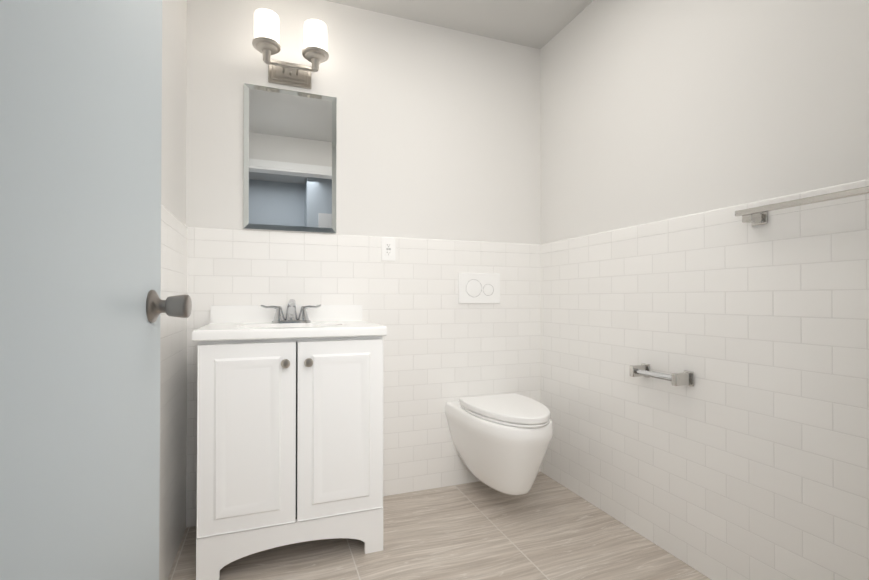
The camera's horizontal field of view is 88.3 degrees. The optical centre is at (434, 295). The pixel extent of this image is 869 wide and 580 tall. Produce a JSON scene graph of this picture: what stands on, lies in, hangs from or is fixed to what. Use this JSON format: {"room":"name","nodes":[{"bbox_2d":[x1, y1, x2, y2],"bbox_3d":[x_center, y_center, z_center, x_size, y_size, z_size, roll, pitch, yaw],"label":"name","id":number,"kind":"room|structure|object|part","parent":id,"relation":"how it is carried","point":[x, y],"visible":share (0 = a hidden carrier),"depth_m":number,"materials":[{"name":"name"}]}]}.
{"room":"bathroom","nodes":[
{"label":"bathroom","id":0,"kind":"room"},
{"bbox_2d":[161,0,186,225],"bbox_3d":[-0.761,-0.220,0.914,0.120,2.420,2.140,0,-1,-20],"label":"wall","id":1,"kind":"structure","parent":0,"point":[174,104],"depth_m":1.69,"materials":[{"name":"white paint"}]},
{"bbox_2d":[0,0,161,579],"bbox_3d":[-0.464,-0.082,0.500,0.035,2.113,0.882,0,-1,-16],"label":"door","id":2,"kind":"structure","parent":1,"relation":"in","point":[80,164],"depth_m":0.60,"materials":[{"name":"grey paint"}]},
{"bbox_2d":[146,290,191,322],"bbox_3d":[-0.569,0.022,0.868,0.171,0.066,0.066,0,-1,-16],"label":"door knob","id":3,"kind":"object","parent":2,"relation":"attached to","point":[180,306],"depth_m":0.87,"materials":[{"name":"silver metal"}]},
{"bbox_2d":[159,204,187,579],"bbox_3d":[-0.720,0.344,0.984,0.008,1.295,2.012,0,-1,-20],"label":"wall tile","id":4,"kind":"structure","parent":1,"relation":"attached to","point":[173,384],"depth_m":1.64,"materials":[{"name":"white tile"}]},
{"bbox_2d":[186,0,540,243],"bbox_3d":[-0.255,-0.207,2.308,2.040,2.420,0.120,0,-1,-20],"label":"wall","id":5,"kind":"structure","parent":0,"point":[438,132],"depth_m":2.27,"materials":[{"name":"white paint"}]},
{"bbox_2d":[243,83,336,233],"bbox_3d":[-0.665,-0.624,2.080,0.410,0.652,0.025,0,-1,-20],"label":"mirror","id":6,"kind":"object","parent":5,"relation":"attached to","point":[290,138],"visible":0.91,"depth_m":2.06,"materials":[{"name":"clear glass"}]},
{"bbox_2d":[252,8,328,88],"bbox_3d":[-0.642,-1.093,2.003,0.322,0.229,0.192,0,-1,-20],"label":"sconce","id":7,"kind":"object","parent":5,"relation":"attached to","point":[266,41],"visible":1,"depth_m":1.96,"materials":[{"name":"white glass"}]},
{"bbox_3d":[-0.674,-1.031,2.089,0.192,0.108,0.009,0,-1,-20],"label":"plate","id":8,"kind":"part","parent":7,"relation":"part of","materials":[{"name":"silver metal"}]},
{"bbox_3d":[-0.669,-1.032,2.075,0.132,0.052,0.007,0,-1,-20],"label":"plate","id":9,"kind":"part","parent":7,"relation":"part of","materials":[{"name":"silver metal"}]},
{"bbox_2d":[186,227,540,527],"bbox_3d":[-0.232,0.354,2.243,1.800,1.295,0.008,0,-1,-20],"label":"wall tile","id":10,"kind":"structure","parent":5,"relation":"attached to","point":[442,346],"depth_m":2.28,"materials":[{"name":"white tile"}]},
{"bbox_2d":[381,237,394,260],"bbox_3d":[-0.231,-0.230,2.240,0.070,0.115,0.008,0,-1,-20],"label":"outlet","id":11,"kind":"object","parent":10,"relation":"attached to","point":[387,249],"visible":1,"depth_m":2.24,"materials":[{"name":"white plastic"}]},
{"bbox_2d":[458,273,499,303],"bbox_3d":[0.244,-0.036,2.412,0.246,0.164,0.012,0,-1,-20],"label":"flush plate","id":12,"kind":"object","parent":10,"relation":"attached to","point":[478,288],"visible":1,"depth_m":2.40,"materials":[{"name":"white plastic"}]},
{"bbox_2d":[445,393,553,494],"bbox_3d":[0.334,0.709,2.135,0.380,0.397,0.578,0,-1,-20],"label":"toilet","id":13,"kind":"object","parent":10,"relation":"attached to","point":[501,442],"visible":1,"depth_m":1.97,"materials":[{"name":"white ceramic"}]},
{"bbox_3d":[0.354,0.526,2.083,0.348,0.032,0.462,0,-1,-20],"label":"lid","id":14,"kind":"part","parent":13,"relation":"part of","materials":[{"name":"white plastic"}]},
{"bbox_3d":[0.354,0.551,2.083,0.344,0.012,0.456,0,-1,-20],"label":"seat","id":15,"kind":"part","parent":13,"relation":"part of","materials":[{"name":"white plastic"}]},
{"bbox_2d":[168,472,710,579],"bbox_3d":[-0.196,1.035,0.302,3.320,0.100,3.900,0,-1,-20],"label":"floor","id":16,"kind":"structure","parent":0,"point":[545,527],"depth_m":1.76,"materials":[{"name":"tile"}]},
{"bbox_2d":[192,299,386,579],"bbox_3d":[-0.581,0.507,1.837,0.672,0.982,0.501,0,-1,-20],"label":"bathroom vanity","id":17,"kind":"object","parent":16,"relation":"on","point":[290,422],"visible":1,"depth_m":1.63,"materials":[{"name":"white wood"}]},
{"bbox_3d":[-0.658,0.497,1.581,0.320,0.654,0.026,0,-1,-20],"label":"door","id":18,"kind":"part","parent":17,"relation":"part of","materials":[{"name":"white wood"}]},
{"bbox_2d":[261,299,320,322],"bbox_3d":[-0.624,0.070,1.956,0.256,0.106,0.120,0,-1,-20],"label":"faucet","id":19,"kind":"object","parent":17,"relation":"on","point":[291,313],"depth_m":1.96,"materials":[{"name":"silver metal"}]},
{"bbox_3d":[-0.352,0.498,1.694,0.320,0.654,0.026,0,-1,-20],"label":"door","id":20,"kind":"part","parent":17,"relation":"part of","materials":[{"name":"white wood"}]},
{"bbox_2d":[326,0,593,48],"bbox_3d":[-0.196,-1.485,0.324,3.320,0.100,3.900,0,-1,-20],"label":"ceiling","id":21,"kind":"structure","parent":0,"point":[538,24],"depth_m":2.26,"materials":[{"name":"grey paint"}]},
{"bbox_2d":[540,0,868,243],"bbox_3d":[1.304,-0.220,0.871,0.120,2.420,3.660,0,-1,-20],"label":"wall","id":22,"kind":"structure","parent":0,"point":[655,110],"depth_m":1.64,"materials":[{"name":"white paint"}]},
{"bbox_2d":[540,179,868,579],"bbox_3d":[0.959,0.349,1.608,0.008,1.295,2.012,0,-1,-20],"label":"wall tile","id":23,"kind":"structure","parent":22,"relation":"attached to","point":[746,457],"depth_m":1.52,"materials":[{"name":"white tile"}]},
{"bbox_2d":[630,363,693,386],"bbox_3d":[0.868,0.307,1.729,0.078,0.054,0.244,0,-1,-20],"label":"toilet paper holder","id":24,"kind":"object","parent":23,"relation":"attached to","point":[685,377],"visible":1,"depth_m":1.67,"materials":[{"name":"silver metal"}]},
{"bbox_2d":[735,186,868,225],"bbox_3d":[1.101,-0.247,1.118,0.072,0.044,0.665,0,-1,-20],"label":"towel rail","id":25,"kind":"object","parent":23,"relation":"attached to","point":[755,216],"visible":1,"depth_m":1.27,"materials":[{"name":"silver metal"}]}
]}

